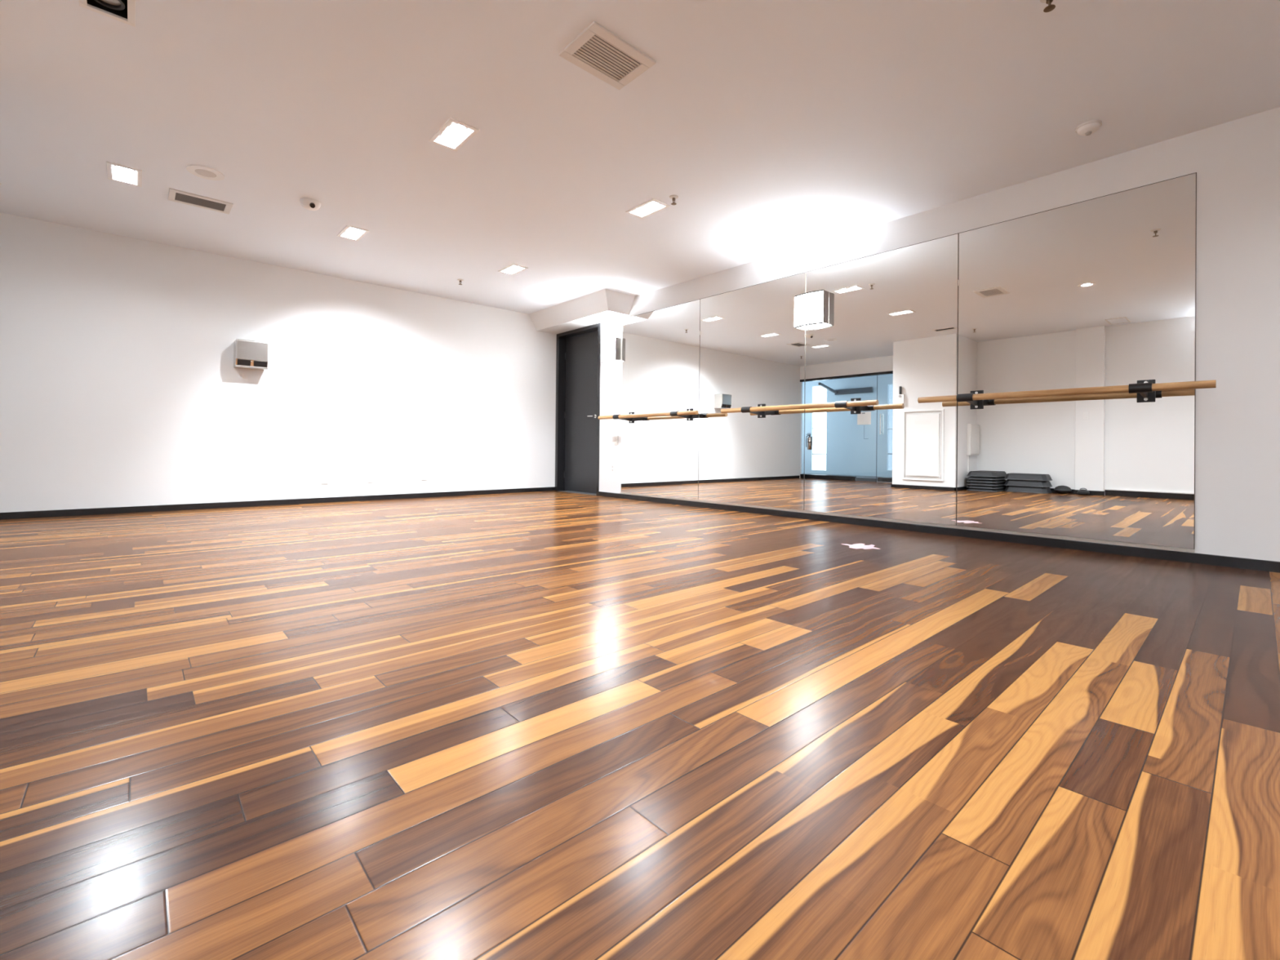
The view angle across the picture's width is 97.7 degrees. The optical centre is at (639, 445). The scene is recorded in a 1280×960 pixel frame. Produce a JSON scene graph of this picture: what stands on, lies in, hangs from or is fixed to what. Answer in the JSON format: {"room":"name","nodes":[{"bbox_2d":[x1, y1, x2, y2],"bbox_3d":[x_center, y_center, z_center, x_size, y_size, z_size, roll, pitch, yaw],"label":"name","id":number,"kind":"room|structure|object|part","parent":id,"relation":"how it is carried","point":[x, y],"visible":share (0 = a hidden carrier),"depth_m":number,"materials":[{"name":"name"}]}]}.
{"room":"exercise studio","nodes":[
{"label":"exercise studio","id":0,"kind":"room"},
{"bbox_2d":[0,212,555,512],"bbox_3d":[-3.877,-0.655,6.223,6.870,2.640,0.150,1,0,-42],"label":"wall","id":1,"kind":"structure","parent":0,"point":[121,386],"depth_m":5.82,"materials":[{"name":"white paint"}]},
{"bbox_2d":[242,373,248,378],"bbox_3d":[-4.147,-0.732,5.870,0.048,0.048,0.011,1,0,-42],"label":"wall plate","id":2,"kind":"object","parent":1,"relation":"attached to","point":[244,375],"visible":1,"depth_m":5.87,"materials":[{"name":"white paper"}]},
{"bbox_2d":[233,338,268,370],"bbox_3d":[-4.052,-0.944,5.819,0.275,0.284,0.212,1,0,-42],"label":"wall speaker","id":3,"kind":"object","parent":1,"relation":"attached to","point":[247,354],"visible":1,"depth_m":5.75,"materials":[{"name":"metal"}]},
{"bbox_2d":[0,486,555,519],"bbox_3d":[-3.793,0.619,6.200,6.749,0.065,0.025,1,0,-42],"label":"baseboard","id":4,"kind":"structure","parent":1,"relation":"attached to","point":[79,512],"depth_m":5.83,"materials":[{"name":"black paint"}]},
{"bbox_2d":[0,490,1279,959],"bbox_3d":[-0.263,0.663,2.115,7.000,0.001,10.935,1,0,-42],"label":"floor","id":5,"kind":"structure","parent":0,"point":[553,725],"depth_m":1.25,"materials":[{"name":"brown wood"}]},
{"bbox_2d":[841,543,879,549],"bbox_3d":[1.515,0.686,3.822,0.223,0.001,0.221,1,0,-7],"label":"floor sticker","id":6,"kind":"object","parent":5,"relation":"on","point":[855,545],"visible":1,"depth_m":3.81,"materials":[{"name":"white paper"}]},
{"bbox_2d":[0,0,1279,314],"bbox_3d":[-2.120,-1.955,2.118,10.200,0.001,13.400,1,0,-42],"label":"ceiling","id":7,"kind":"structure","parent":0,"point":[775,126],"depth_m":3.26,"materials":[{"name":"paint"}]},
{"bbox_2d":[78,0,135,26],"bbox_3d":[-2.305,-2.003,2.416,0.184,0.109,0.334,1,0,-42],"label":"recessed light","id":8,"kind":"object","parent":7,"relation":"in","point":[122,11],"visible":1,"depth_m":2.51,"materials":[{"name":"metal"}]},
{"bbox_2d":[106,161,142,186],"bbox_3d":[-3.723,-2.010,4.039,0.184,0.109,0.334,1,0,-42],"label":"recessed light","id":9,"kind":"object","parent":7,"relation":"in","point":[117,172],"visible":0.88,"depth_m":4.07,"materials":[{"name":"white plastic"}]},
{"bbox_2d":[168,187,233,214],"bbox_3d":[-3.516,-2.000,4.473,0.395,0.102,0.261,1,0,-42],"label":"ceiling vent","id":10,"kind":"object","parent":7,"relation":"in","point":[174,195],"visible":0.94,"depth_m":4.46,"materials":[{"name":"white plastic"}]},
{"bbox_2d":[186,164,224,180],"bbox_3d":[-3.107,-1.953,3.998,0.216,0.012,0.216,1,0,-42],"label":"ceiling speaker","id":11,"kind":"object","parent":7,"relation":"attached to","point":[205,172],"visible":1,"depth_m":3.98},
{"bbox_2d":[195,168,216,177],"bbox_3d":[-3.107,-1.953,3.998,0.125,0.012,0.125,1,0,-42],"label":"grille","id":12,"kind":"object","parent":11,"relation":"attached to","point":[200,172],"depth_m":3.99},
{"bbox_2d":[300,197,320,210],"bbox_3d":[-2.633,-1.919,4.465,0.144,0.067,0.147,1,0,-42],"label":"ceiling camera","id":13,"kind":"object","parent":7,"relation":"attached to","point":[310,204],"visible":1,"depth_m":4.42,"materials":[{"name":"white plastic"}]},
{"bbox_2d":[337,225,368,240],"bbox_3d":[-2.627,-1.995,5.112,0.184,0.109,0.334,1,0,-42],"label":"recessed light","id":14,"kind":"object","parent":7,"relation":"in","point":[348,232],"visible":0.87,"depth_m":5.14,"materials":[{"name":"white plastic"}]},
{"bbox_2d":[428,117,479,151],"bbox_3d":[-1.163,-1.988,3.487,0.184,0.109,0.334,1,0,-42],"label":"recessed light","id":15,"kind":"object","parent":7,"relation":"in","point":[454,134],"visible":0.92,"depth_m":3.50,"materials":[{"name":"white plastic"}]},
{"bbox_2d":[497,263,528,275],"bbox_3d":[-1.392,-1.979,6.116,0.184,0.109,0.334,1,0,-42],"label":"recessed light","id":16,"kind":"object","parent":7,"relation":"in","point":[512,269],"visible":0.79,"depth_m":6.14,"materials":[{"name":"white plastic"}]},
{"bbox_2d":[528,288,635,333],"bbox_3d":[-0.847,-1.813,7.661,0.510,0.234,1.817,1,0,-42],"label":"soffit","id":17,"kind":"structure","parent":7,"relation":"attached to","point":[605,304],"depth_m":7.39,"materials":[{"name":"white paint"}]},
{"bbox_2d":[558,21,656,89],"bbox_3d":[-0.160,-1.974,2.783,0.392,0.102,0.288,1,0,-42],"label":"ceiling vent","id":18,"kind":"object","parent":7,"relation":"in","point":[597,51],"visible":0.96,"depth_m":2.77,"materials":[{"name":"white plastic"}]},
{"bbox_2d":[625,198,670,218],"bbox_3d":[0.060,-1.972,4.532,0.184,0.109,0.334,1,0,-42],"label":"recessed light","id":19,"kind":"object","parent":7,"relation":"in","point":[653,206],"visible":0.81,"depth_m":4.56,"materials":[{"name":"white plastic"}]},
{"bbox_2d":[669,195,678,204],"bbox_3d":[0.261,-1.895,4.315,0.072,0.059,0.072,1,0,-42],"label":"sprinkler head","id":20,"kind":"object","parent":7,"relation":"attached to","point":[673,197],"visible":1,"depth_m":4.30},
{"bbox_2d":[1039,0,1055,12],"bbox_3d":[1.744,-1.889,2.379,0.072,0.059,0.072,1,0,-42],"label":"sprinkler head","id":21,"kind":"object","parent":7,"relation":"attached to","point":[1050,7],"visible":1,"depth_m":2.38},
{"bbox_2d":[1075,120,1102,135],"bbox_3d":[2.669,-1.878,3.324,0.124,0.055,0.124,1,0,-42],"label":"smoke detector","id":22,"kind":"object","parent":7,"relation":"attached to","point":[1087,128],"visible":1,"depth_m":3.30,"materials":[{"name":"white plastic"}]},
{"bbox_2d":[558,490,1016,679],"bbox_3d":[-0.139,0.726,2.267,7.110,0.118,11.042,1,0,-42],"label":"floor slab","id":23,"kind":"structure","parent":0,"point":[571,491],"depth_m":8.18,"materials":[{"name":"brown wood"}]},
{"bbox_2d":[555,106,1279,561],"bbox_3d":[2.382,-0.601,4.576,0.200,2.640,10.992,1,0,-42],"label":"wall","id":24,"kind":"structure","parent":0,"point":[1236,163],"depth_m":3.30,"materials":[{"name":"white paint"}]},
{"bbox_2d":[555,323,600,495],"bbox_3d":[-0.844,-0.503,8.125,0.198,2.372,1.073,1,0,-42],"label":"door","id":25,"kind":"structure","parent":24,"relation":"in","point":[577,427],"depth_m":8.24,"materials":[{"name":"black paint"}]},
{"bbox_2d":[600,337,621,363],"bbox_3d":[-0.396,-1.271,7.419,0.116,0.306,0.308,1,0,-42],"label":"wall sconce","id":26,"kind":"object","parent":24,"relation":"attached to","point":[611,348],"visible":1,"depth_m":7.34,"materials":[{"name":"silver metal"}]},
{"bbox_3d":[-0.490,-1.272,7.538,0.092,0.296,0.005,1,0,-42],"label":"panel","id":27,"kind":"part","parent":26,"relation":"part of","materials":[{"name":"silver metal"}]},
{"bbox_3d":[-0.424,-1.272,7.393,0.033,0.280,0.296,1,0,-42],"label":"lamp shade","id":28,"kind":"part","parent":26,"relation":"part of","materials":[{"name":"white"}]},
{"bbox_3d":[-0.287,-1.271,7.313,0.092,0.296,0.005,1,0,-42],"label":"panel","id":29,"kind":"part","parent":26,"relation":"part of","materials":[{"name":"silver metal"}]},
{"bbox_2d":[613,435,617,444],"bbox_3d":[-0.317,-0.074,7.393,0.012,0.120,0.076,1,0,-42],"label":"switch plate","id":30,"kind":"object","parent":24,"relation":"attached to","point":[615,437],"visible":1,"depth_m":7.38,"materials":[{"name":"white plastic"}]},
{"bbox_2d":[598,408,698,422],"bbox_3d":[0.123,-0.361,6.700,0.275,0.140,1.699,1,0,-42],"label":"ballet barre","id":31,"kind":"object","parent":24,"relation":"attached to","point":[688,414],"visible":1,"depth_m":6.48,"materials":[{"name":"brown wood"}]},
{"bbox_3d":[0.043,-0.362,6.627,0.045,0.045,1.699,1,0,-42],"label":"rail","id":32,"kind":"part","parent":31,"relation":"part of","materials":[{"name":"brown wood"}]},
{"bbox_2d":[621,298,700,499],"bbox_3d":[0.217,-0.529,6.810,0.008,2.270,1.354,1,0,-42],"label":"wall mirror","id":33,"kind":"object","parent":24,"relation":"attached to","point":[660,455],"visible":1,"depth_m":6.75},
{"bbox_2d":[698,271,806,510],"bbox_3d":[1.119,-0.525,5.810,0.012,2.270,1.340,1,0,-42],"label":"wall mirror","id":34,"kind":"object","parent":24,"relation":"attached to","point":[752,353],"visible":1,"depth_m":5.75,"materials":[{"name":"white mirror"}]},
{"bbox_2d":[720,397,878,417],"bbox_3d":[1.467,-0.354,5.216,0.275,0.140,1.621,1,0,-42],"label":"ballet barre","id":35,"kind":"object","parent":24,"relation":"attached to","point":[855,405],"visible":1,"depth_m":4.99,"materials":[{"name":"brown wood"}]},
{"bbox_3d":[1.386,-0.355,5.143,0.045,0.045,1.621,1,0,-42],"label":"rail","id":36,"kind":"part","parent":35,"relation":"part of","materials":[{"name":"brown wood"}]},
{"bbox_2d":[793,289,828,328],"bbox_3d":[1.591,-1.269,5.211,0.116,0.306,0.308,1,0,-42],"label":"wall sconce","id":37,"kind":"object","parent":24,"relation":"attached to","point":[811,308],"visible":1,"depth_m":5.14,"materials":[{"name":"silver metal"}]},
{"bbox_3d":[1.496,-1.270,5.330,0.092,0.296,0.005,1,0,-42],"label":"panel","id":38,"kind":"part","parent":37,"relation":"part of","materials":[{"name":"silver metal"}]},
{"bbox_3d":[1.700,-1.269,5.105,0.092,0.296,0.005,1,0,-42],"label":"panel","id":39,"kind":"part","parent":37,"relation":"part of","materials":[{"name":"silver metal"}]},
{"bbox_2d":[804,233,958,525],"bbox_3d":[2.015,-0.520,4.821,0.012,2.270,1.328,1,0,-42],"label":"wall mirror","id":40,"kind":"object","parent":24,"relation":"attached to","point":[890,337],"visible":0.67,"depth_m":4.73,"materials":[{"name":"white mirror"}]},
{"bbox_2d":[620,492,1195,552],"bbox_3d":[1.537,0.623,5.328,0.018,0.019,5.332,1,0,-42],"label":"trim","id":41,"kind":"structure","parent":24,"relation":"attached to","point":[1187,550],"depth_m":4.30,"materials":[{"name":"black metal"}]},
{"bbox_2d":[598,491,1279,573],"bbox_3d":[2.675,0.672,4.080,0.026,0.065,9.654,1,0,-42],"label":"baseboard","id":42,"kind":"structure","parent":24,"relation":"attached to","point":[1193,557],"depth_m":4.05,"materials":[{"name":"black paint"}]},
{"bbox_2d":[917,379,1216,408],"bbox_3d":[2.763,-0.348,3.784,0.275,0.140,1.593,1,0,-42],"label":"ballet barre","id":43,"kind":"object","parent":24,"relation":"attached to","point":[1145,389],"visible":1,"depth_m":3.54,"materials":[{"name":"brown wood"}]},
{"bbox_2d":[956,172,1196,549],"bbox_3d":[2.900,-0.516,3.843,0.012,2.270,1.310,1,0,-42],"label":"wall mirror","id":44,"kind":"object","parent":24,"relation":"attached to","point":[1100,291],"visible":1,"depth_m":3.75,"materials":[{"name":"white mirror"}]}
]}

